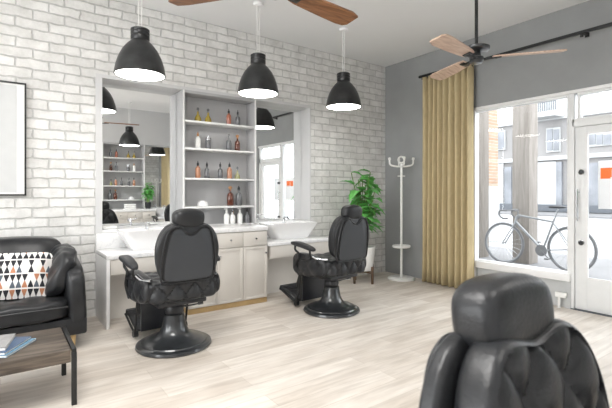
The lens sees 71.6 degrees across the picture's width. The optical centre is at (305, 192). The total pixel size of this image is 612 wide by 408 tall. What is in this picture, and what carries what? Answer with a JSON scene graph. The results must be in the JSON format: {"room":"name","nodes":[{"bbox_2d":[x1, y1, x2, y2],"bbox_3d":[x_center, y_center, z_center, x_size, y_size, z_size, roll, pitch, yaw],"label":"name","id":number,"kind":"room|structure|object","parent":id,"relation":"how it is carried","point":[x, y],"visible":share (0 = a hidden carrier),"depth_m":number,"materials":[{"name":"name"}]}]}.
{"room":"salon","nodes":[
{"label":"salon","id":0,"kind":"room"},
{"bbox_2d":[0,0,384,316],"bbox_3d":[-2.182,-0.385,4.529,8.960,3.310,0.260,0,0,-36],"label":"wall","id":1,"kind":"structure","parent":0,"point":[57,48],"depth_m":4.43,"materials":[{"name":"white brick"}]},
{"bbox_2d":[0,80,25,195],"bbox_3d":[-3.058,-0.505,3.718,1.010,1.060,0.028,0,0,-36],"label":"picture frame","id":2,"kind":"object","parent":1,"relation":"attached to","point":[12,94],"visible":1,"depth_m":3.95,"materials":[{"name":"black metal"}]},
{"bbox_2d":[0,84,16,191],"bbox_3d":[-3.058,-0.505,3.719,0.860,1.000,0.003,0,0,-36],"label":"print","id":3,"kind":"object","parent":2,"relation":"attached to","point":[8,92],"depth_m":3.93},
{"bbox_2d":[96,232,126,248],"bbox_3d":[-1.843,0.498,4.584,0.772,0.163,0.020,0,0,-36],"label":"backsplash","id":4,"kind":"structure","parent":1,"relation":"attached to","point":[103,240],"depth_m":4.42,"materials":[{"name":"white stone"}]},
{"bbox_2d":[102,83,175,227],"bbox_3d":[-1.920,-0.406,4.805,0.899,1.582,0.016,0,0,-36],"label":"wall mirror","id":5,"kind":"object","parent":1,"relation":"attached to","point":[139,124],"visible":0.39,"depth_m":4.80,"materials":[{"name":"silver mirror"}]},
{"bbox_2d":[96,73,310,232],"bbox_3d":[-1.125,0.018,5.283,2.760,2.505,0.270,0,0,-36],"label":"trim","id":6,"kind":"structure","parent":1,"relation":"attached to","point":[100,78],"depth_m":5.02,"materials":[{"name":"grey paint"}]},
{"bbox_2d":[102,220,309,232],"bbox_3d":[-1.113,0.400,5.258,2.746,0.030,0.210,0,0,-36],"label":"trim","id":7,"kind":"structure","parent":1,"relation":"attached to","point":[256,223],"depth_m":4.87,"materials":[{"name":"white stone"}]},
{"bbox_2d":[102,225,116,228],"bbox_3d":[-2.106,0.366,4.535,0.150,0.036,0.100,0,0,-36],"label":"folded towel","id":8,"kind":"object","parent":7,"relation":"on","point":[106,226],"visible":0.91,"depth_m":4.50,"materials":[{"name":"white fabric"}]},
{"bbox_2d":[176,89,255,223],"bbox_3d":[-1.095,-0.405,5.253,0.960,1.580,0.230,0,0,-36],"label":"shelf unit","id":9,"kind":"object","parent":7,"relation":"on","point":[190,190],"visible":0.85,"depth_m":5.31,"materials":[{"name":"grey paint"}]},
{"bbox_2d":[194,107,200,120],"bbox_3d":[-1.301,-0.941,5.103,0.087,0.180,0.086,0,0,-36],"label":"bottle","id":10,"kind":"object","parent":9,"relation":"on","point":[197,117],"visible":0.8,"depth_m":5.08,"materials":[{"name":"glass"}]},
{"bbox_2d":[195,161,200,177],"bbox_3d":[-1.301,-0.281,5.103,0.062,0.206,0.061,0,0,-36],"label":"bottle","id":11,"kind":"object","parent":9,"relation":"on","point":[197,169],"visible":0.94,"depth_m":5.08,"materials":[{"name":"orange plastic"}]},
{"bbox_2d":[195,132,200,147],"bbox_3d":[-1.301,-0.634,5.103,0.062,0.206,0.061,0,0,-36],"label":"bottle","id":12,"kind":"object","parent":9,"relation":"on","point":[197,140],"visible":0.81,"depth_m":5.08,"materials":[{"name":"white plastic"}]},
{"bbox_2d":[197,200,207,205],"bbox_3d":[-1.252,0.124,5.138,0.136,0.070,0.136,0,0,-36],"label":"bowl","id":13,"kind":"object","parent":9,"relation":"on","point":[202,202],"visible":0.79,"depth_m":5.09,"materials":[{"name":"white ceramic"}]},
{"bbox_2d":[204,163,209,177],"bbox_3d":[-1.208,-0.280,5.170,0.063,0.204,0.062,0,0,-36],"label":"bottle","id":14,"kind":"object","parent":9,"relation":"on","point":[206,171],"visible":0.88,"depth_m":5.15,"materials":[{"name":"clear glass"}]},
{"bbox_2d":[205,136,210,148],"bbox_3d":[-1.196,-0.615,5.179,0.071,0.168,0.070,0,0,-36],"label":"bottle","id":15,"kind":"object","parent":9,"relation":"on","point":[208,139],"visible":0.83,"depth_m":5.15,"materials":[{"name":"silver glass"}]},
{"bbox_2d":[205,109,211,121],"bbox_3d":[-1.196,-0.941,5.179,0.087,0.180,0.086,0,0,-36],"label":"bottle","id":16,"kind":"object","parent":9,"relation":"on","point":[207,119],"visible":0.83,"depth_m":5.16,"materials":[{"name":"glass"}]},
{"bbox_2d":[218,162,222,177],"bbox_3d":[-1.066,-0.280,5.273,0.063,0.204,0.062,0,0,-36],"label":"bottle","id":17,"kind":"object","parent":9,"relation":"on","point":[220,171],"visible":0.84,"depth_m":5.25,"materials":[{"name":"clear glass"}]},
{"bbox_2d":[226,109,230,123],"bbox_3d":[-0.973,-0.954,5.340,0.062,0.206,0.061,0,0,-36],"label":"bottle","id":18,"kind":"object","parent":9,"relation":"on","point":[228,117],"visible":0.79,"depth_m":5.32,"materials":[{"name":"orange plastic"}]},
{"bbox_2d":[226,134,231,149],"bbox_3d":[-0.973,-0.638,5.340,0.069,0.215,0.068,0,0,-36],"label":"bottle","id":19,"kind":"object","parent":9,"relation":"on","point":[228,142],"visible":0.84,"depth_m":5.32,"materials":[{"name":"clear glass"}]},
{"bbox_2d":[227,163,231,178],"bbox_3d":[-0.964,-0.281,5.346,0.062,0.206,0.061,0,0,-36],"label":"bottle","id":20,"kind":"object","parent":9,"relation":"on","point":[229,170],"visible":1,"depth_m":5.32,"materials":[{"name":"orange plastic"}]},
{"bbox_2d":[227,186,233,205],"bbox_3d":[-0.956,0.036,5.352,0.083,0.246,0.081,0,0,-36],"label":"bottle","id":21,"kind":"object","parent":9,"relation":"on","point":[230,198],"visible":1,"depth_m":5.32,"materials":[{"name":"orange glass"}]},
{"bbox_2d":[235,135,239,150],"bbox_3d":[-0.875,-0.637,5.410,0.069,0.213,0.068,0,0,-36],"label":"bottle","id":22,"kind":"object","parent":9,"relation":"on","point":[237,143],"visible":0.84,"depth_m":5.38,"materials":[{"name":"orange glass"}]},
{"bbox_2d":[235,110,239,124],"bbox_3d":[-0.871,-0.953,5.413,0.063,0.204,0.062,0,0,-36],"label":"bottle","id":23,"kind":"object","parent":9,"relation":"on","point":[237,119],"visible":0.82,"depth_m":5.39,"materials":[{"name":"clear glass"}]},
{"bbox_2d":[235,166,239,178],"bbox_3d":[-0.875,-0.258,5.410,0.074,0.160,0.073,0,0,-36],"label":"bottle","id":24,"kind":"object","parent":9,"relation":"on","point":[237,176],"visible":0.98,"depth_m":5.39,"materials":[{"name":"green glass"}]},
{"bbox_2d":[236,186,241,205],"bbox_3d":[-0.859,0.034,5.422,0.083,0.250,0.081,0,0,-36],"label":"bottle","id":25,"kind":"object","parent":9,"relation":"on","point":[238,195],"visible":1,"depth_m":5.39,"materials":[{"name":"clear glass"}]},
{"bbox_2d":[224,208,228,223],"bbox_3d":[-0.992,0.287,5.289,0.069,0.195,0.067,0,0,-36],"label":"bottle","id":26,"kind":"object","parent":7,"relation":"on","point":[226,215],"visible":1,"depth_m":5.26,"materials":[{"name":"white plastic"}]},
{"bbox_2d":[229,208,234,223],"bbox_3d":[-0.926,0.289,5.336,0.073,0.190,0.072,0,0,-36],"label":"bottle","id":27,"kind":"object","parent":7,"relation":"on","point":[232,216],"visible":1,"depth_m":5.31,"materials":[{"name":"white plastic"}]},
{"bbox_2d":[237,208,242,222],"bbox_3d":[-0.842,0.287,5.397,0.069,0.195,0.067,0,0,-36],"label":"bottle","id":28,"kind":"object","parent":7,"relation":"on","point":[239,215],"visible":0.94,"depth_m":5.37,"materials":[{"name":"white plastic"}]},
{"bbox_2d":[244,208,249,222],"bbox_3d":[-0.756,0.288,5.459,0.073,0.192,0.072,0,0,-36],"label":"bottle","id":29,"kind":"object","parent":7,"relation":"on","point":[247,216],"visible":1,"depth_m":5.43,"materials":[{"name":"clear glass"}]},
{"bbox_2d":[256,104,301,221],"bbox_3d":[-0.421,-0.406,5.886,0.869,1.582,0.016,0,0,-36],"label":"wall mirror","id":30,"kind":"object","parent":1,"relation":"attached to","point":[278,129],"visible":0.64,"depth_m":5.91,"materials":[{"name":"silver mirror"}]},
{"bbox_2d":[0,271,611,407],"bbox_3d":[-0.570,1.320,2.055,8.880,0.100,6.140,0,0,-36],"label":"floor","id":31,"kind":"structure","parent":0,"point":[272,353],"depth_m":3.23,"materials":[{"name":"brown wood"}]},
{"bbox_2d":[0,326,76,405],"bbox_3d":[-2.033,1.101,2.399,1.238,0.337,0.534,0,0,-36],"label":"coffee table","id":32,"kind":"object","parent":31,"relation":"on","point":[51,347],"visible":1,"depth_m":2.53,"materials":[{"name":"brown wood"}]},
{"bbox_2d":[0,338,35,357],"bbox_3d":[-1.813,0.927,2.539,0.220,0.012,0.290,0,0,-3],"label":"magazine","id":33,"kind":"object","parent":32,"relation":"on","point":[31,340],"visible":0.43,"depth_m":2.53,"materials":[{"name":"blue paper"}]},
{"bbox_2d":[0,336,30,354],"bbox_3d":[-1.831,0.915,2.539,0.210,0.012,0.280,0,0,-6],"label":"magazine","id":34,"kind":"object","parent":33,"relation":"on","point":[17,341],"visible":0.62,"depth_m":2.56,"materials":[{"name":"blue paper"}]},
{"bbox_2d":[0,333,15,350],"bbox_3d":[-1.879,0.900,2.529,0.200,0.018,0.270,0,0,-24],"label":"magazine","id":35,"kind":"object","parent":34,"relation":"on","point":[5,340],"visible":1,"depth_m":2.56,"materials":[{"name":"white paper"}]},
{"bbox_2d":[0,236,86,343],"bbox_3d":[-2.777,0.833,3.243,1.880,0.875,0.915,0,0,-36],"label":"sofa","id":36,"kind":"object","parent":31,"relation":"on","point":[64,302],"visible":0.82,"depth_m":3.39,"materials":[{"name":"black leather"}]},
{"bbox_2d":[0,252,52,299],"bbox_3d":[-2.331,0.665,3.411,0.505,0.361,0.207,0,0,-31],"label":"throw pillow","id":37,"kind":"object","parent":36,"relation":"on","point":[22,275],"visible":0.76,"depth_m":3.38,"materials":[{"name":"fabric"}]},
{"bbox_2d":[0,236,60,252],"bbox_3d":[-2.591,0.638,3.686,0.830,0.487,0.414,0,0,-36],"label":"sofa backrest","id":38,"kind":"object","parent":36,"relation":"on","point":[17,244],"depth_m":3.75,"materials":[{"name":"black leather"}]},
{"bbox_2d":[0,293,67,328],"bbox_3d":[-2.383,0.925,3.398,0.810,0.186,0.700,0,0,-36],"label":"seat cushion","id":39,"kind":"object","parent":36,"relation":"on","point":[50,310],"depth_m":3.24,"materials":[{"name":"black leather"}]},
{"bbox_2d":[45,243,76,296],"bbox_3d":[-2.165,0.660,3.703,0.252,0.406,0.740,0,0,-36],"label":"cushion","id":40,"kind":"object","parent":36,"relation":"on","point":[64,261],"depth_m":3.44,"materials":[{"name":"black leather"}]},
{"bbox_2d":[96,232,156,329],"bbox_3d":[-1.694,0.844,4.376,0.772,0.853,0.531,0,0,-36],"label":"countertop","id":41,"kind":"structure","parent":31,"relation":"on","point":[112,302],"depth_m":4.21,"materials":[{"name":"white stone"}]},
{"bbox_2d":[96,247,154,259],"bbox_3d":[-1.694,0.603,4.376,0.772,0.045,0.531,0,0,-36],"label":"countertop","id":42,"kind":"structure","parent":41,"relation":"on","point":[113,253],"depth_m":4.13,"materials":[{"name":"white stone"}]},
{"bbox_2d":[116,221,163,250],"bbox_3d":[-1.637,0.439,4.441,0.620,0.281,0.370,0,0,-36],"label":"basin","id":43,"kind":"object","parent":41,"relation":"in","point":[136,239],"visible":0.71,"depth_m":4.27,"materials":[{"name":"white ceramic"}]},
{"bbox_2d":[144,221,152,229],"bbox_3d":[-1.657,0.344,4.511,0.094,0.091,0.147,0,0,-36],"label":"faucet","id":44,"kind":"object","parent":41,"relation":"on","point":[146,223],"depth_m":4.53,"materials":[{"name":"silver metal"}]},
{"bbox_2d":[119,208,219,357],"bbox_3d":[-1.192,0.695,3.661,0.780,1.151,1.036,0,0,-38],"label":"barber chair","id":45,"kind":"object","parent":31,"relation":"on","point":[186,256],"visible":1,"depth_m":3.33,"materials":[{"name":"leather"}]},
{"bbox_2d":[154,223,172,265],"bbox_3d":[-0.953,0.453,3.353,0.463,0.445,0.142,0,0,-38],"label":"cushion","id":46,"kind":"object","parent":45,"relation":"on","point":[160,258],"depth_m":3.16,"materials":[{"name":"black leather"}]},
{"bbox_2d":[184,223,267,314],"bbox_3d":[-0.981,0.828,4.877,0.965,0.884,0.553,0,0,-36],"label":"base cabinet","id":47,"kind":"object","parent":31,"relation":"on","point":[241,268],"visible":0.7,"depth_m":4.74,"materials":[{"name":"beige wood"}]},
{"bbox_2d":[210,223,267,232],"bbox_3d":[-0.987,0.410,4.885,0.965,0.049,0.533,0,0,-36],"label":"countertop","id":48,"kind":"structure","parent":47,"relation":"on","point":[226,228],"depth_m":4.83,"materials":[{"name":"white stone"}]},
{"bbox_2d":[267,235,328,293],"bbox_3d":[-0.205,0.844,5.450,0.957,0.853,0.531,0,0,-36],"label":"countertop","id":49,"kind":"structure","parent":31,"relation":"on","point":[280,253],"depth_m":5.38,"materials":[{"name":"white stone"}]},
{"bbox_2d":[259,216,317,239],"bbox_3d":[-0.218,0.439,5.465,0.750,0.281,0.370,0,0,-36],"label":"basin","id":50,"kind":"object","parent":49,"relation":"in","point":[285,229],"visible":0.97,"depth_m":5.33,"materials":[{"name":"white ceramic"}]},
{"bbox_2d":[267,235,327,245],"bbox_3d":[-0.205,0.603,5.450,0.957,0.045,0.531,0,0,-36],"label":"countertop","id":51,"kind":"structure","parent":49,"relation":"on","point":[311,238],"depth_m":5.29,"materials":[{"name":"white stone"}]},
{"bbox_2d":[279,205,368,318],"bbox_3d":[0.181,0.695,4.689,0.780,1.151,1.036,0,0,-40],"label":"barber chair","id":52,"kind":"object","parent":31,"relation":"on","point":[319,275],"visible":1,"depth_m":4.37,"materials":[{"name":"black leather"}]},
{"bbox_2d":[328,216,342,256],"bbox_3d":[0.431,0.453,4.389,0.463,0.445,0.142,0,0,-40],"label":"cushion","id":53,"kind":"object","parent":52,"relation":"on","point":[335,242],"depth_m":4.21,"materials":[{"name":"black leather"}]},
{"bbox_2d":[340,169,383,283],"bbox_3d":[0.789,0.463,6.021,0.700,1.612,0.723,0,0,-36],"label":"potted plant","id":54,"kind":"object","parent":31,"relation":"on","point":[354,194],"visible":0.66,"depth_m":5.94,"materials":[{"name":"green plant"}]},
{"bbox_2d":[388,156,414,281],"bbox_3d":[1.407,0.361,6.255,0.400,1.817,0.400,0,0,0],"label":"coat rack","id":55,"kind":"object","parent":31,"relation":"on","point":[399,278],"visible":1,"depth_m":6.24,"materials":[{"name":"white metal"}]},
{"bbox_2d":[392,244,409,248],"bbox_3d":[1.407,0.790,6.255,0.260,0.040,0.260,0,0,0],"label":"tray","id":56,"kind":"object","parent":55,"relation":"on","point":[401,246],"depth_m":6.18,"materials":[{"name":"white metal"}]},
{"bbox_2d":[419,272,608,407],"bbox_3d":[0.661,0.717,0.481,0.780,1.111,1.036,0,0,-37],"label":"barber chair","id":57,"kind":"object","parent":31,"relation":"on","point":[507,347],"visible":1,"depth_m":0.76,"materials":[{"name":"black leather"}]},
{"bbox_2d":[454,318,608,407],"bbox_3d":[0.428,0.478,0.793,0.463,0.445,0.142,0,0,-37],"label":"cushion","id":58,"kind":"object","parent":57,"relation":"on","point":[543,362],"depth_m":0.75,"materials":[{"name":"black leather"}]},
{"bbox_2d":[555,291,566,307],"bbox_3d":[2.814,1.183,4.680,0.044,0.175,0.110,0,0,-36],"label":"radiator valve","id":59,"kind":"object","parent":31,"relation":"on","point":[558,294],"visible":1,"depth_m":4.68,"materials":[{"name":"white plastic"}]},
{"bbox_2d":[116,0,588,66],"bbox_3d":[-0.497,-2.115,2.108,9.060,0.150,6.240,0,0,-36],"label":"ceiling","id":60,"kind":"structure","parent":0,"point":[384,33],"depth_m":5.01,"materials":[{"name":"paint"}]},
{"bbox_2d":[113,0,165,81],"bbox_3d":[-1.504,-1.552,3.847,0.444,0.973,0.444,0,0,-36],"label":"pendant lamp","id":61,"kind":"object","parent":60,"relation":"hanging from","point":[138,59],"visible":1,"depth_m":3.73,"materials":[{"name":"metal"}]},
{"bbox_2d":[115,69,163,80],"bbox_3d":[-1.504,-1.071,3.847,0.417,0.007,0.417,0,0,-36],"label":"diffuser","id":62,"kind":"object","parent":61,"relation":"attached to","point":[129,74],"depth_m":3.82,"materials":[{"name":"white"}]},
{"bbox_2d":[237,1,278,97],"bbox_3d":[-0.515,-1.552,4.560,0.444,0.973,0.444,0,0,-36],"label":"pendant lamp","id":63,"kind":"object","parent":60,"relation":"hanging from","point":[257,81],"visible":1,"depth_m":4.45,"materials":[{"name":"metal"}]},
{"bbox_2d":[239,89,277,97],"bbox_3d":[-0.515,-1.071,4.560,0.417,0.007,0.417,0,0,-36],"label":"diffuser","id":64,"kind":"object","parent":63,"relation":"attached to","point":[249,93],"depth_m":4.55,"materials":[{"name":"white plastic"}]},
{"bbox_2d":[168,0,357,24],"bbox_3d":[-0.069,-1.595,2.530,1.156,0.889,1.237,0,0,-36],"label":"ceiling fan","id":65,"kind":"object","parent":60,"relation":"hanging from","point":[334,13],"visible":1,"depth_m":2.76,"materials":[{"name":"brown wood"}]},
{"bbox_2d":[326,27,361,110],"bbox_3d":[0.466,-1.552,5.268,0.444,0.973,0.444,0,0,-36],"label":"pendant lamp","id":66,"kind":"object","parent":60,"relation":"hanging from","point":[343,96],"visible":1,"depth_m":5.16,"materials":[{"name":"metal"}]},
{"bbox_2d":[327,104,359,109],"bbox_3d":[0.466,-1.071,5.268,0.417,0.007,0.417,0,0,-36],"label":"diffuser","id":67,"kind":"object","parent":66,"relation":"attached to","point":[329,106],"depth_m":5.24,"materials":[{"name":"white plastic"}]},
{"bbox_2d":[430,0,566,79],"bbox_3d":[1.385,-1.587,3.697,1.156,0.904,1.237,0,0,-36],"label":"ceiling fan","id":68,"kind":"object","parent":60,"relation":"hanging from","point":[446,42],"visible":1,"depth_m":3.64,"materials":[{"name":"brown wood"}]},
{"bbox_2d":[385,0,611,278],"bbox_3d":[2.983,-0.385,4.617,0.120,3.310,5.640,0,0,-36],"label":"wall","id":69,"kind":"structure","parent":0,"point":[586,62],"depth_m":5.43,"materials":[{"name":"grey paint"}]},
{"bbox_2d":[418,22,611,77],"bbox_3d":[2.980,-1.667,4.387,0.151,0.075,4.430,0,0,-36],"label":"rail","id":70,"kind":"object","parent":69,"relation":"attached to","point":[585,32],"visible":0.7,"depth_m":4.63,"materials":[{"name":"black metal"}]},
{"bbox_2d":[422,65,473,287],"bbox_3d":[1.901,-0.204,5.779,0.134,2.918,0.812,0,0,-36],"label":"curtain","id":71,"kind":"object","parent":70,"relation":"hanging from","point":[448,103],"visible":0.91,"depth_m":5.69,"materials":[{"name":"yellow fabric"}]},
{"bbox_2d":[476,267,570,308],"bbox_3d":[3.365,1.120,4.091,0.115,0.300,3.800,0,0,-36],"label":"trim","id":72,"kind":"structure","parent":69,"relation":"attached to","point":[554,285],"depth_m":4.78,"materials":[{"name":"white paint"}]},
{"bbox_2d":[474,83,611,281],"bbox_3d":[2.874,0.075,4.742,0.150,2.390,2.210,0,0,-36],"label":"window","id":73,"kind":"structure","parent":69,"relation":"in","point":[548,273],"depth_m":5.24,"materials":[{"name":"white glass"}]},
{"bbox_2d":[567,94,611,307],"bbox_3d":[3.224,0.090,4.279,0.085,2.360,1.050,0,0,-36],"label":"trim","id":74,"kind":"structure","parent":69,"relation":"attached to","point":[573,121],"depth_m":4.64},
{"bbox_2d":[570,308,611,316],"bbox_3d":[3.237,1.267,4.264,0.120,0.014,1.010,0,0,-36],"label":"trim","id":75,"kind":"structure","parent":69,"relation":"attached to","point":[570,308],"depth_m":4.48,"materials":[{"name":"metal"}]},
{"bbox_2d":[575,123,611,314],"bbox_3d":[3.204,0.272,4.252,0.109,1.973,0.920,0,0,-36],"label":"door","id":76,"kind":"structure","parent":69,"relation":"in","point":[591,294],"depth_m":4.55,"materials":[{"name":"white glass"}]},
{"bbox_2d":[577,87,611,117],"bbox_3d":[3.251,-0.935,4.237,0.070,0.310,0.950,0,0,-36],"label":"window","id":77,"kind":"structure","parent":69,"relation":"in","point":[581,94],"depth_m":4.58,"materials":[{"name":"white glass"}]},
{"label":"outside","id":78,"kind":"structure","parent":0,"visible":0},
{"bbox_2d":[500,211,611,218],"bbox_3d":[22.366,1.315,40.789,36.000,0.270,80.000,0,0,-36],"label":"pavement","id":79,"kind":"structure","parent":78,"point":[559,214],"depth_m":23.27,"materials":[{"name":"concrete"}]},
{"bbox_2d":[498,93,611,213],"bbox_3d":[18.766,-3.800,25.864,7.300,10.000,48.000,0,0,-36],"label":"building","id":80,"kind":"structure","parent":79,"relation":"on","point":[552,115],"depth_m":26.37,"materials":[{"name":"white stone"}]},
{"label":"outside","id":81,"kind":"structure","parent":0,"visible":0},
{"bbox_2d":[479,246,611,280],"bbox_3d":[3.411,1.325,7.392,3.820,0.250,36.000,0,0,-36],"label":"pavement","id":82,"kind":"structure","parent":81,"point":[602,268],"depth_m":7.32,"materials":[{"name":"concrete"}]},
{"bbox_2d":[479,111,488,257],"bbox_3d":[3.203,-0.715,8.124,0.300,3.830,0.470,0,0,-36],"label":"pillar","id":83,"kind":"structure","parent":82,"relation":"on","point":[483,116],"depth_m":7.91,"materials":[{"name":"grey concrete"}]},
{"bbox_2d":[513,103,537,263],"bbox_3d":[3.782,-0.715,7.321,0.300,3.830,0.290,0,0,-36],"label":"pillar","id":84,"kind":"structure","parent":82,"relation":"on","point":[525,117],"depth_m":7.22,"materials":[{"name":"grey wood"}]},
{"bbox_2d":[485,206,597,270],"bbox_3d":[3.700,0.703,6.836,0.428,1.006,1.766,0,0,-36],"label":"bicycle","id":85,"kind":"object","parent":82,"relation":"on","point":[541,250],"visible":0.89,"depth_m":6.76,"materials":[{"name":"grey metal"}]},
{"bbox_2d":[598,160,611,208],"bbox_3d":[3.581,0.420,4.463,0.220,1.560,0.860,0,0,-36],"label":"poster","id":86,"kind":"object","parent":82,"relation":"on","point":[604,167],"visible":1,"depth_m":4.73,"materials":[{"name":"white paper"}]},
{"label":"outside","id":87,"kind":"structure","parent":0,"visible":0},
{"bbox_2d":[489,214,611,258],"bbox_3d":[7.533,1.355,17.762,15.000,0.190,48.000,0,0,-36],"label":"road","id":88,"kind":"structure","parent":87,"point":[600,230],"depth_m":12.87,"materials":[{"name":"grey asphalt"}]},
{"bbox_2d":[489,110,499,241],"bbox_3d":[4.704,-1.325,11.086,0.640,5.210,0.380,0,0,-36],"label":"brick pier","id":89,"kind":"structure","parent":88,"relation":"on","point":[494,189],"depth_m":11.01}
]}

